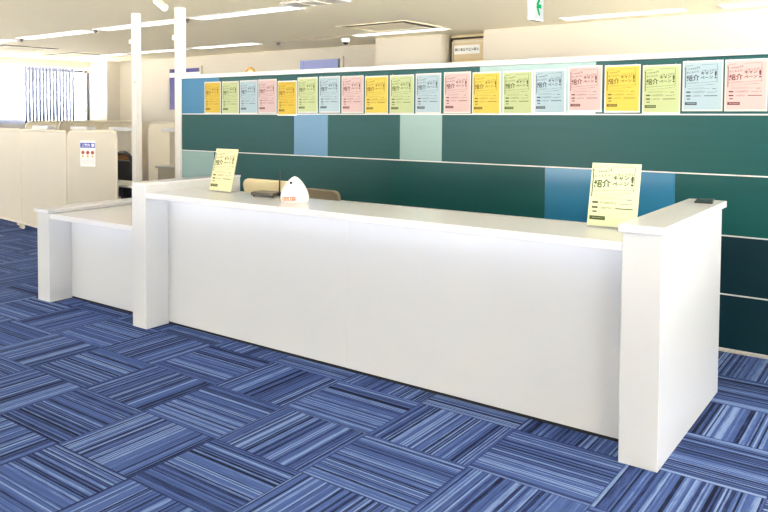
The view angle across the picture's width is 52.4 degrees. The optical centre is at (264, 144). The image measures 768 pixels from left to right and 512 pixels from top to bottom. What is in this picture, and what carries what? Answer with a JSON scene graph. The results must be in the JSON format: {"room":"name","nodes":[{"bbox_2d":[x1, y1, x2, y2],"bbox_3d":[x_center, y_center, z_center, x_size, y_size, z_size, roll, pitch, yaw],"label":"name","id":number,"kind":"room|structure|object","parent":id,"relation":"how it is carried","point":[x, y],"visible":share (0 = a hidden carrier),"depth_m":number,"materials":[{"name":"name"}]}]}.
{"room":"office reception area","nodes":[
{"label":"office reception area","id":0,"kind":"room"},
{"bbox_2d":[0,57,89,128],"bbox_3d":[-8.299,-0.268,11.316,0.150,2.585,14.710,2,3,41],"label":"wall","id":1,"kind":"structure","parent":0,"point":[3,60],"depth_m":15.49,"materials":[{"name":"beige paint"}]},
{"bbox_2d":[27,68,88,119],"bbox_3d":[-6.366,-0.906,13.514,0.136,1.120,7.800,2,3,41],"label":"window","id":2,"kind":"structure","parent":1,"relation":"in","point":[85,115],"depth_m":16.40,"materials":[{"name":"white glass"}]},
{"bbox_2d":[0,63,89,123],"bbox_3d":[-6.279,-0.922,13.411,0.062,1.170,7.760,2,3,41],"label":"vertical blind","id":3,"kind":"object","parent":2,"relation":"attached to","point":[15,93],"visible":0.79,"depth_m":15.34,"materials":[{"name":"white fabric"}]},
{"bbox_2d":[89,61,119,120],"bbox_3d":[-3.406,-0.478,16.415,0.600,2.585,0.390,2,3,41],"label":"wall column","id":4,"kind":"structure","parent":0,"point":[104,76],"depth_m":16.20,"materials":[{"name":"beige paint"}]},
{"bbox_2d":[120,44,374,120],"bbox_3d":[-0.677,-0.393,14.356,7.424,2.585,0.150,2,3,41],"label":"wall","id":5,"kind":"structure","parent":0,"point":[154,72],"depth_m":14.51,"materials":[{"name":"beige paint"}]},
{"bbox_2d":[168,65,202,111],"bbox_3d":[-1.561,-1.081,14.967,0.950,0.890,0.035,2,3,41],"label":"interior window","id":6,"kind":"structure","parent":5,"relation":"in","point":[190,70],"depth_m":15.18,"materials":[{"name":"purple glass"}]},
{"bbox_2d":[245,67,254,71],"bbox_3d":[-0.262,-1.280,13.839,0.250,0.250,0.035,2,3,41],"label":"wall clock","id":7,"kind":"object","parent":5,"relation":"attached to","point":[249,69],"visible":0.43,"depth_m":13.82,"materials":[{"name":"orange wood"}]},
{"bbox_2d":[297,56,343,69],"bbox_3d":[0.927,-1.005,12.824,0.940,0.915,0.035,2,3,41],"label":"interior window","id":8,"kind":"structure","parent":5,"relation":"in","point":[332,61],"depth_m":12.79,"materials":[{"name":"purple glass"}]},
{"bbox_2d":[0,219,767,511],"bbox_3d":[-1.777,1.319,5.656,17.600,0.120,14.960,2,3,41],"label":"floor","id":9,"kind":"structure","parent":0,"point":[100,411],"depth_m":3.54,"materials":[{"name":"carpet"}]},
{"bbox_2d":[0,128,20,227],"bbox_3d":[-3.621,0.415,10.414,0.100,1.294,1.464,-2,3,-42],"label":"screen","id":10,"kind":"object","parent":9,"relation":"on","point":[10,151],"visible":1,"depth_m":10.09,"materials":[{"name":"beige fabric"}]},
{"bbox_2d":[18,129,67,228],"bbox_3d":[-2.708,0.459,9.368,0.100,1.294,1.297,-2,3,-41],"label":"screen","id":11,"kind":"object","parent":9,"relation":"on","point":[44,176],"visible":0.77,"depth_m":9.36,"materials":[{"name":"beige fabric"}]},
{"bbox_2d":[32,125,55,129],"bbox_3d":[-3.458,0.352,11.943,0.540,1.295,0.220,2,3,41],"label":"cabinet","id":12,"kind":"object","parent":9,"relation":"on","point":[40,126],"visible":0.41,"depth_m":11.85,"materials":[{"name":"white plastic"}]},
{"bbox_2d":[25,120,95,129],"bbox_3d":[-3.421,0.269,13.070,1.336,1.368,0.032,-2,3,-36],"label":"screen","id":13,"kind":"object","parent":9,"relation":"on","point":[29,124],"visible":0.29,"depth_m":12.85,"materials":[{"name":"beige fabric"}]},
{"bbox_2d":[70,126,95,129],"bbox_3d":[-2.701,0.379,11.290,0.540,1.295,0.220,2,3,41],"label":"cabinet","id":14,"kind":"object","parent":9,"relation":"on","point":[71,127],"visible":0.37,"depth_m":11.21,"materials":[{"name":"white plastic"}]},
{"bbox_2d":[34,198,132,313],"bbox_3d":[-1.011,0.871,6.180,1.203,0.733,1.160,2,3,41],"label":"counter","id":15,"kind":"object","parent":9,"relation":"on","point":[85,249],"depth_m":6.03,"materials":[{"name":"white laminate"}]},
{"bbox_2d":[49,204,131,231],"bbox_3d":[-0.956,0.559,6.084,1.012,0.040,1.074,2,3,41],"label":"countertop","id":16,"kind":"structure","parent":15,"relation":"on","point":[115,217],"depth_m":5.85,"materials":[{"name":"white laminate"}]},
{"bbox_2d":[67,130,117,203],"bbox_3d":[-1.973,0.480,8.774,0.645,1.301,0.100,1,2,17],"label":"screen","id":17,"kind":"object","parent":9,"relation":"on","point":[99,182],"visible":0.59,"depth_m":8.74,"materials":[{"name":"beige fabric"}]},
{"bbox_2d":[80,141,94,166],"bbox_3d":[-2.023,0.102,8.754,0.196,0.297,0.002,1,2,17],"label":"posted notice","id":18,"kind":"object","parent":17,"relation":"attached to","point":[87,148],"visible":1,"depth_m":8.75,"materials":[{"name":"white paper"}]},
{"bbox_2d":[58,120,128,132],"bbox_3d":[-2.709,0.294,12.457,1.336,1.368,0.032,-2,3,-36],"label":"screen","id":19,"kind":"object","parent":9,"relation":"on","point":[64,125],"visible":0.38,"depth_m":12.22,"materials":[{"name":"beige fabric"}]},
{"bbox_2d":[109,127,131,198],"bbox_3d":[-2.004,0.404,10.690,0.540,1.295,0.220,2,3,41],"label":"cabinet","id":20,"kind":"object","parent":9,"relation":"on","point":[124,134],"visible":0.28,"depth_m":10.73,"materials":[{"name":"beige metal"}]},
{"bbox_2d":[109,127,131,130],"bbox_3d":[-1.984,-0.219,10.687,0.420,0.050,0.160,2,3,41],"label":"shelf","id":21,"kind":"object","parent":20,"relation":"attached to","point":[110,128],"depth_m":10.58,"materials":[{"name":"white plastic"}]},
{"bbox_2d":[118,151,131,198],"bbox_3d":[-1.628,0.578,9.819,0.551,1.018,0.538,-2,3,-44],"label":"office chair","id":22,"kind":"object","parent":9,"relation":"on","point":[124,158],"visible":0.2,"depth_m":9.60,"materials":[{"name":"black plastic"}]},
{"bbox_2d":[118,180,131,198],"bbox_3d":[-1.663,0.784,9.170,0.840,0.660,0.400,2,3,41],"label":"side table","id":23,"kind":"object","parent":9,"relation":"on","point":[121,183],"visible":0.02,"depth_m":9.05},
{"bbox_2d":[129,13,141,181],"bbox_3d":[-1.428,-0.150,8.466,0.097,2.585,0.090,2,3,41],"label":"post","id":24,"kind":"object","parent":9,"relation":"on","point":[135,41],"visible":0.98,"depth_m":8.42,"materials":[{"name":"white metal"}]},
{"bbox_2d":[100,121,174,180],"bbox_3d":[-1.899,0.323,11.759,1.336,1.368,0.032,-2,3,-36],"label":"screen","id":25,"kind":"object","parent":9,"relation":"on","point":[144,124],"visible":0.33,"depth_m":11.76,"materials":[{"name":"beige fabric"}]},
{"bbox_2d":[147,122,174,180],"bbox_3d":[-1.031,0.348,11.143,1.532,1.368,0.032,-2,3,-38],"label":"screen","id":26,"kind":"object","parent":9,"relation":"on","point":[158,142],"visible":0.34,"depth_m":10.74,"materials":[{"name":"beige fabric"}]},
{"bbox_2d":[155,128,174,179],"bbox_3d":[-1.163,0.433,9.966,0.540,1.295,0.220,2,3,41],"label":"cabinet","id":27,"kind":"object","parent":9,"relation":"on","point":[164,171],"visible":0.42,"depth_m":10.02,"materials":[{"name":"white plastic"}]},
{"bbox_2d":[162,128,174,131],"bbox_3d":[-1.143,-0.189,9.963,0.420,0.050,0.160,2,3,41],"label":"shelf","id":28,"kind":"object","parent":27,"relation":"attached to","point":[163,129],"depth_m":9.95,"materials":[{"name":"white plastic"}]},
{"bbox_2d":[243,178,287,192],"bbox_3d":[0.184,0.752,5.970,0.538,0.988,0.551,2,3,41],"label":"office chair","id":29,"kind":"object","parent":9,"relation":"on","point":[250,185],"visible":0.02,"depth_m":5.80,"materials":[{"name":"beige fabric"}]},
{"bbox_2d":[307,188,340,200],"bbox_3d":[0.632,0.791,6.292,0.551,0.882,0.538,-2,3,-41],"label":"office chair","id":30,"kind":"object","parent":9,"relation":"on","point":[313,193],"visible":0.02,"depth_m":6.08,"materials":[{"name":"brown fabric"}]},
{"bbox_2d":[131,174,726,472],"bbox_3d":[0.762,0.785,4.720,3.386,1.024,1.279,2,3,41],"label":"counter","id":31,"kind":"object","parent":9,"relation":"on","point":[610,333],"depth_m":3.94,"materials":[{"name":"white laminate"}]},
{"bbox_2d":[251,172,280,197],"bbox_3d":[0.022,0.257,5.014,0.196,0.165,0.120,2,3,35],"label":"router","id":32,"kind":"object","parent":31,"relation":"on","point":[272,194],"visible":0.91,"depth_m":4.96,"materials":[{"name":"black plastic"}]},
{"bbox_2d":[280,176,308,202],"bbox_3d":[0.186,0.274,4.755,0.180,0.153,0.176,0,2,8],"label":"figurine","id":33,"kind":"object","parent":31,"relation":"on","point":[294,190],"visible":1,"depth_m":4.69,"materials":[{"name":"plastic"}]},
{"bbox_2d":[146,188,622,250],"bbox_3d":[0.504,0.384,4.420,3.072,0.040,0.474,2,3,41],"label":"countertop","id":34,"kind":"structure","parent":31,"relation":"on","point":[507,227],"depth_m":4.01,"materials":[{"name":"white laminate"}]},
{"bbox_2d":[694,198,713,203],"bbox_3d":[2.316,0.296,4.033,0.084,0.011,0.180,2,3,33],"label":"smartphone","id":35,"kind":"object","parent":31,"relation":"on","point":[698,200],"visible":1,"depth_m":4.00,"materials":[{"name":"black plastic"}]},
{"bbox_3d":[1.658,0.251,3.636,0.212,0.290,0.097,2,3,39],"label":"stand","id":36,"kind":"object","parent":31,"relation":"on","visible":0},
{"bbox_2d":[587,163,641,226],"bbox_3d":[1.660,0.239,3.638,0.220,0.296,0.080,2,3,39],"label":"leaflet","id":37,"kind":"object","parent":36,"relation":"on","point":[614,187],"visible":1,"depth_m":3.64,"materials":[{"name":"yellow paper"}]},
{"bbox_3d":[-0.286,0.182,5.310,0.212,0.290,0.097,2,3,41],"label":"stand","id":38,"kind":"object","parent":31,"relation":"on","visible":0},
{"bbox_2d":[209,149,238,191],"bbox_3d":[-0.284,0.174,5.311,0.210,0.287,0.078,2,3,41],"label":"leaflet","id":39,"kind":"object","parent":38,"relation":"on","point":[225,160],"visible":1,"depth_m":5.31,"materials":[{"name":"yellow paper"}]},
{"bbox_2d":[0,0,767,61],"bbox_3d":[-1.777,-1.383,5.545,17.600,0.120,14.960,2,3,41],"label":"ceiling","id":40,"kind":"structure","parent":0,"point":[18,18],"depth_m":8.86,"materials":[{"name":"paint"}]},
{"bbox_2d":[0,39,19,42],"bbox_3d":[-4.336,-1.579,11.893,1.570,0.012,0.270,2,3,41],"label":"recessed light","id":41,"kind":"object","parent":40,"relation":"in","point":[1,40],"visible":0.9,"depth_m":11.46,"materials":[{"name":"white plastic"}]},
{"bbox_2d":[0,44,62,51],"bbox_3d":[-4.152,-1.620,12.896,1.000,0.012,1.100,2,3,41],"label":"air conditioner","id":42,"kind":"object","parent":40,"relation":"attached to","point":[7,47],"visible":1,"depth_m":12.87,"materials":[{"name":"paint"}]},
{"bbox_2d":[0,46,41,50],"bbox_3d":[-4.152,-1.619,12.896,0.600,0.003,0.700,2,3,41],"label":"grille","id":43,"kind":"object","parent":42,"relation":"attached to","point":[1,47],"depth_m":12.87,"materials":[{"name":"paint"}]},
{"bbox_2d":[15,30,98,39],"bbox_3d":[-2.912,-1.529,10.667,1.610,0.012,0.270,2,3,41],"label":"recessed light","id":44,"kind":"object","parent":40,"relation":"in","point":[76,32],"visible":1,"depth_m":10.59,"materials":[{"name":"white plastic"}]},
{"bbox_2d":[23,31,90,38],"bbox_3d":[-2.912,-1.530,10.667,1.570,0.007,0.230,2,3,41],"label":"diffuser","id":45,"kind":"object","parent":44,"relation":"attached to","point":[67,33],"depth_m":10.59,"materials":[{"name":"white plastic"}]},
{"bbox_2d":[40,52,100,56],"bbox_3d":[-3.615,-1.677,14.267,1.060,0.012,0.700,2,3,41],"label":"air conditioner","id":46,"kind":"object","parent":40,"relation":"attached to","point":[64,54],"visible":1,"depth_m":14.19,"materials":[{"name":"paint"}]},
{"bbox_2d":[57,53,86,55],"bbox_3d":[-3.615,-1.675,14.267,0.660,0.003,0.300,2,3,41],"label":"grille","id":47,"kind":"object","parent":46,"relation":"attached to","point":[68,54],"depth_m":14.19,"materials":[{"name":"paint"}]},
{"bbox_2d":[71,53,130,57],"bbox_3d":[-3.126,-1.689,14.558,1.460,0.012,0.270,2,3,41],"label":"recessed light","id":48,"kind":"object","parent":40,"relation":"in","point":[114,54],"visible":0.96,"depth_m":14.45,"materials":[{"name":"white plastic"}]},
{"bbox_2d":[75,54,126,57],"bbox_3d":[-3.126,-1.690,14.558,1.420,0.007,0.230,2,3,41],"label":"diffuser","id":49,"kind":"object","parent":48,"relation":"attached to","point":[103,55],"depth_m":14.48,"materials":[{"name":"white plastic"}]},
{"bbox_2d":[92,24,130,30],"bbox_3d":[-1.864,-1.489,9.720,0.813,0.012,0.329,2,3,41],"label":"recessed light","id":50,"kind":"object","parent":40,"relation":"in","point":[128,26],"depth_m":9.81,"materials":[{"name":"white plastic"}]},
{"bbox_2d":[141,19,173,26],"bbox_3d":[-1.290,-1.469,9.225,0.836,0.012,0.335,2,3,41],"label":"recessed light","id":51,"kind":"object","parent":40,"relation":"in","point":[144,24],"depth_m":9.27,"materials":[{"name":"white plastic"}]},
{"bbox_2d":[127,49,191,53],"bbox_3d":[-1.873,-1.644,13.479,1.430,0.012,0.270,2,3,41],"label":"recessed light","id":52,"kind":"object","parent":40,"relation":"in","point":[164,50],"visible":0.53,"depth_m":13.50,"materials":[{"name":"white plastic"}]},
{"bbox_2d":[141,50,174,52],"bbox_3d":[-1.873,-1.646,13.479,1.390,0.007,0.230,2,3,41],"label":"diffuser","id":53,"kind":"object","parent":52,"relation":"attached to","point":[153,51],"depth_m":13.51,"materials":[{"name":"white plastic"}]},
{"bbox_2d":[153,0,167,10],"bbox_3d":[-1.008,-1.355,7.408,0.072,0.143,0.188,-2,3,-41],"label":"ceiling spotlight","id":54,"kind":"object","parent":40,"relation":"attached to","point":[164,7],"visible":1,"depth_m":7.36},
{"bbox_2d":[189,42,261,48],"bbox_3d":[-0.649,-1.601,12.425,1.400,0.012,0.270,2,3,41],"label":"recessed light","id":55,"kind":"object","parent":40,"relation":"in","point":[251,43],"visible":1,"depth_m":12.34,"materials":[{"name":"white plastic"}]},
{"bbox_2d":[187,6,305,19],"bbox_3d":[-0.230,-1.433,8.358,1.510,0.012,0.270,2,3,41],"label":"recessed light","id":56,"kind":"object","parent":40,"relation":"in","point":[279,8],"visible":0.89,"depth_m":8.32,"materials":[{"name":"white plastic"}]},
{"bbox_2d":[276,36,345,41],"bbox_3d":[0.653,-1.558,11.303,1.440,0.006,0.020,2,3,41],"label":"track","id":57,"kind":"object","parent":40,"relation":"attached to","point":[338,36],"visible":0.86,"depth_m":11.23,"materials":[{"name":"white metal"}]},
{"bbox_2d":[279,0,350,7],"bbox_3d":[0.493,-1.397,7.537,0.640,0.018,0.320,2,3,41],"label":"ceiling vent","id":58,"kind":"object","parent":40,"relation":"in","point":[303,3],"visible":1,"depth_m":7.53,"materials":[{"name":"grey metal"}]},
{"bbox_2d":[342,38,349,44],"bbox_3d":[1.186,-1.508,11.203,0.124,0.098,0.124,2,3,41],"label":"dome camera","id":59,"kind":"object","parent":40,"relation":"attached to","point":[345,41],"visible":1,"depth_m":11.16,"materials":[{"name":"white plastic"}]},
{"bbox_2d":[336,20,441,31],"bbox_3d":[1.569,-1.488,9.671,1.000,0.012,0.900,2,3,41],"label":"air conditioner","id":60,"kind":"object","parent":40,"relation":"attached to","point":[402,24],"visible":1,"depth_m":9.60,"materials":[{"name":"paint"}]},
{"bbox_2d":[360,23,417,29],"bbox_3d":[1.569,-1.486,9.671,0.600,0.003,0.500,2,3,41],"label":"grille","id":61,"kind":"object","parent":60,"relation":"attached to","point":[392,26],"depth_m":9.60,"materials":[{"name":"paint"}]},
{"bbox_2d":[349,27,450,36],"bbox_3d":[1.797,-1.514,10.318,1.420,0.012,0.270,2,3,41],"label":"recessed light","id":62,"kind":"object","parent":40,"relation":"in","point":[437,28],"visible":1,"depth_m":10.29,"materials":[{"name":"white plastic"}]},
{"bbox_2d":[528,0,543,21],"bbox_3d":[2.137,-1.160,6.027,0.054,0.367,0.195,2,3,41],"label":"exit sign","id":63,"kind":"object","parent":40,"relation":"hanging from","point":[535,7],"visible":1,"depth_m":5.97,"materials":[{"name":"white plastic"}]},
{"bbox_2d":[558,8,687,20],"bbox_3d":[3.941,-1.438,8.472,1.280,0.012,0.270,2,3,41],"label":"recessed light","id":64,"kind":"object","parent":40,"relation":"in","point":[673,10],"visible":1,"depth_m":8.44,"materials":[{"name":"white plastic"}]},
{"bbox_2d":[717,1,767,8],"bbox_3d":[5.195,-1.394,7.393,1.390,0.012,0.270,2,3,41],"label":"recessed light","id":65,"kind":"object","parent":40,"relation":"in","point":[760,3],"visible":1,"depth_m":7.71,"materials":[{"name":"white plastic"}]},
{"bbox_2d":[722,2,767,7],"bbox_3d":[5.195,-1.395,7.393,1.350,0.007,0.230,2,3,41],"label":"diffuser","id":66,"kind":"object","parent":65,"relation":"attached to","point":[749,4],"depth_m":7.69,"materials":[{"name":"white plastic"}]},
{"bbox_2d":[375,34,450,65],"bbox_3d":[2.315,-0.268,11.324,1.071,2.585,0.840,2,3,41],"label":"wall column","id":67,"kind":"structure","parent":0,"point":[424,49],"depth_m":10.90,"materials":[{"name":"beige paint"}]},
{"bbox_2d":[451,33,482,60],"bbox_3d":[3.071,-0.249,10.864,0.675,2.585,0.550,2,3,41],"label":"wall","id":68,"kind":"structure","parent":0,"point":[481,34],"depth_m":10.66,"materials":[{"name":"beige paint"}]},
{"bbox_2d":[450,36,482,62],"bbox_3d":[2.881,-0.220,10.633,0.650,2.545,0.050,2,3,41],"label":"door","id":69,"kind":"structure","parent":68,"relation":"in","point":[470,42],"depth_m":10.64,"materials":[{"name":"beige paint"}]},
{"bbox_2d":[454,44,479,54],"bbox_3d":[2.807,-1.323,10.640,0.380,0.124,0.008,2,3,41],"label":"notice","id":70,"kind":"object","parent":69,"relation":"attached to","point":[460,49],"visible":1,"depth_m":10.63,"materials":[{"name":"white paper"}]},
{"bbox_2d":[172,7,767,358],"bbox_3d":[1.931,-0.031,5.578,7.554,2.585,0.101,2,3,41],"label":"wall","id":71,"kind":"structure","parent":0,"point":[534,166],"depth_m":5.60,"materials":[{"name":"green laminate"}]},
{"bbox_2d":[205,81,220,113],"bbox_3d":[-0.521,-0.471,7.639,0.226,0.324,0.006,2,3,41],"label":"poster","id":72,"kind":"object","parent":71,"relation":"attached to","point":[212,89],"visible":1,"depth_m":7.63,"materials":[{"name":"yellow paper"}]},
{"bbox_2d":[222,81,238,113],"bbox_3d":[-0.337,-0.462,7.481,0.226,0.324,0.006,2,3,41],"label":"poster","id":73,"kind":"object","parent":71,"relation":"attached to","point":[230,89],"visible":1,"depth_m":7.48,"materials":[{"name":"green paper"}]},
{"bbox_2d":[240,80,257,113],"bbox_3d":[-0.155,-0.459,7.323,0.226,0.324,0.006,2,3,41],"label":"poster","id":74,"kind":"object","parent":71,"relation":"attached to","point":[248,88],"visible":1,"depth_m":7.32,"materials":[{"name":"blue paper"}]},
{"bbox_2d":[258,79,276,112],"bbox_3d":[0.024,-0.456,7.170,0.226,0.324,0.006,2,3,41],"label":"poster","id":75,"kind":"object","parent":71,"relation":"attached to","point":[267,88],"visible":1,"depth_m":7.17,"materials":[{"name":"pink paper"}]},
{"bbox_2d":[278,80,296,115],"bbox_3d":[0.204,-0.428,7.015,0.226,0.324,0.006,2,3,41],"label":"poster","id":76,"kind":"object","parent":71,"relation":"attached to","point":[287,90],"visible":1,"depth_m":7.01,"materials":[{"name":"yellow paper"}]},
{"bbox_2d":[297,77,317,112],"bbox_3d":[0.382,-0.447,6.861,0.226,0.324,0.006,2,3,41],"label":"poster","id":77,"kind":"object","parent":71,"relation":"attached to","point":[307,86],"visible":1,"depth_m":6.86,"materials":[{"name":"green paper"}]},
{"bbox_2d":[319,76,339,112],"bbox_3d":[0.566,-0.441,6.702,0.226,0.324,0.006,2,3,41],"label":"poster","id":78,"kind":"object","parent":71,"relation":"attached to","point":[329,86],"visible":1,"depth_m":6.70,"materials":[{"name":"blue paper"}]},
{"bbox_2d":[341,75,363,112],"bbox_3d":[0.749,-0.432,6.545,0.226,0.324,0.006,2,3,41],"label":"poster","id":79,"kind":"object","parent":71,"relation":"attached to","point":[352,86],"visible":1,"depth_m":6.54,"materials":[{"name":"pink paper"}]},
{"bbox_2d":[365,75,387,113],"bbox_3d":[0.931,-0.417,6.388,0.226,0.324,0.006,2,3,41],"label":"poster","id":80,"kind":"object","parent":71,"relation":"attached to","point":[376,87],"visible":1,"depth_m":6.39,"materials":[{"name":"yellow paper"}]},
{"bbox_2d":[390,74,413,113],"bbox_3d":[1.114,-0.411,6.231,0.226,0.324,0.006,2,3,41],"label":"poster","id":81,"kind":"object","parent":71,"relation":"attached to","point":[401,86],"visible":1,"depth_m":6.23,"materials":[{"name":"green paper"}]},
{"bbox_2d":[415,73,440,113],"bbox_3d":[1.296,-0.408,6.074,0.226,0.324,0.006,2,3,41],"label":"poster","id":82,"kind":"object","parent":71,"relation":"attached to","point":[428,85],"visible":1,"depth_m":6.07,"materials":[{"name":"blue paper"}]},
{"bbox_2d":[444,71,470,112],"bbox_3d":[1.485,-0.405,5.911,0.226,0.324,0.006,2,3,41],"label":"poster","id":83,"kind":"object","parent":71,"relation":"attached to","point":[457,85],"visible":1,"depth_m":5.91,"materials":[{"name":"pink paper"}]},
{"bbox_2d":[472,71,500,113],"bbox_3d":[1.665,-0.389,5.756,0.226,0.324,0.006,2,3,41],"label":"poster","id":84,"kind":"object","parent":71,"relation":"attached to","point":[486,86],"visible":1,"depth_m":5.76,"materials":[{"name":"yellow paper"}]},
{"bbox_2d":[502,70,532,113],"bbox_3d":[1.849,-0.383,5.599,0.226,0.324,0.006,2,3,41],"label":"poster","id":85,"kind":"object","parent":71,"relation":"attached to","point":[517,85],"visible":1,"depth_m":5.60,"materials":[{"name":"green paper"}]},
{"bbox_2d":[534,69,565,113],"bbox_3d":[2.026,-0.379,5.446,0.226,0.324,0.006,2,3,41],"label":"poster","id":86,"kind":"object","parent":71,"relation":"attached to","point":[549,84],"visible":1,"depth_m":5.44,"materials":[{"name":"blue paper"}]},
{"bbox_2d":[568,65,602,111],"bbox_3d":[2.211,-0.387,5.286,0.226,0.324,0.006,2,3,41],"label":"poster","id":87,"kind":"object","parent":71,"relation":"attached to","point":[584,82],"visible":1,"depth_m":5.29,"materials":[{"name":"pink paper"}]},
{"bbox_2d":[604,64,640,112],"bbox_3d":[2.394,-0.378,5.128,0.226,0.324,0.006,2,3,41],"label":"poster","id":88,"kind":"object","parent":71,"relation":"attached to","point":[622,82],"visible":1,"depth_m":5.13,"materials":[{"name":"yellow paper"}]},
{"bbox_2d":[642,64,680,113],"bbox_3d":[2.575,-0.362,4.973,0.226,0.324,0.006,2,3,41],"label":"poster","id":89,"kind":"object","parent":71,"relation":"attached to","point":[661,88],"visible":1,"depth_m":4.97,"materials":[{"name":"green paper"}]},
{"bbox_2d":[682,60,723,110],"bbox_3d":[2.754,-0.373,4.818,0.226,0.324,0.006,2,3,41],"label":"poster","id":90,"kind":"object","parent":71,"relation":"attached to","point":[702,85],"visible":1,"depth_m":4.82,"materials":[{"name":"blue paper"}]},
{"bbox_2d":[724,58,767,110],"bbox_3d":[2.932,-0.365,4.665,0.226,0.324,0.006,2,3,41],"label":"poster","id":91,"kind":"object","parent":71,"relation":"attached to","point":[746,80],"visible":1,"depth_m":4.66,"materials":[{"name":"pink paper"}]},
{"bbox_2d":[483,9,767,60],"bbox_3d":[6.234,-0.126,7.870,8.030,2.585,0.960,2,3,41],"label":"wall","id":92,"kind":"structure","parent":0,"point":[743,29],"depth_m":8.88,"materials":[{"name":"beige paint"}]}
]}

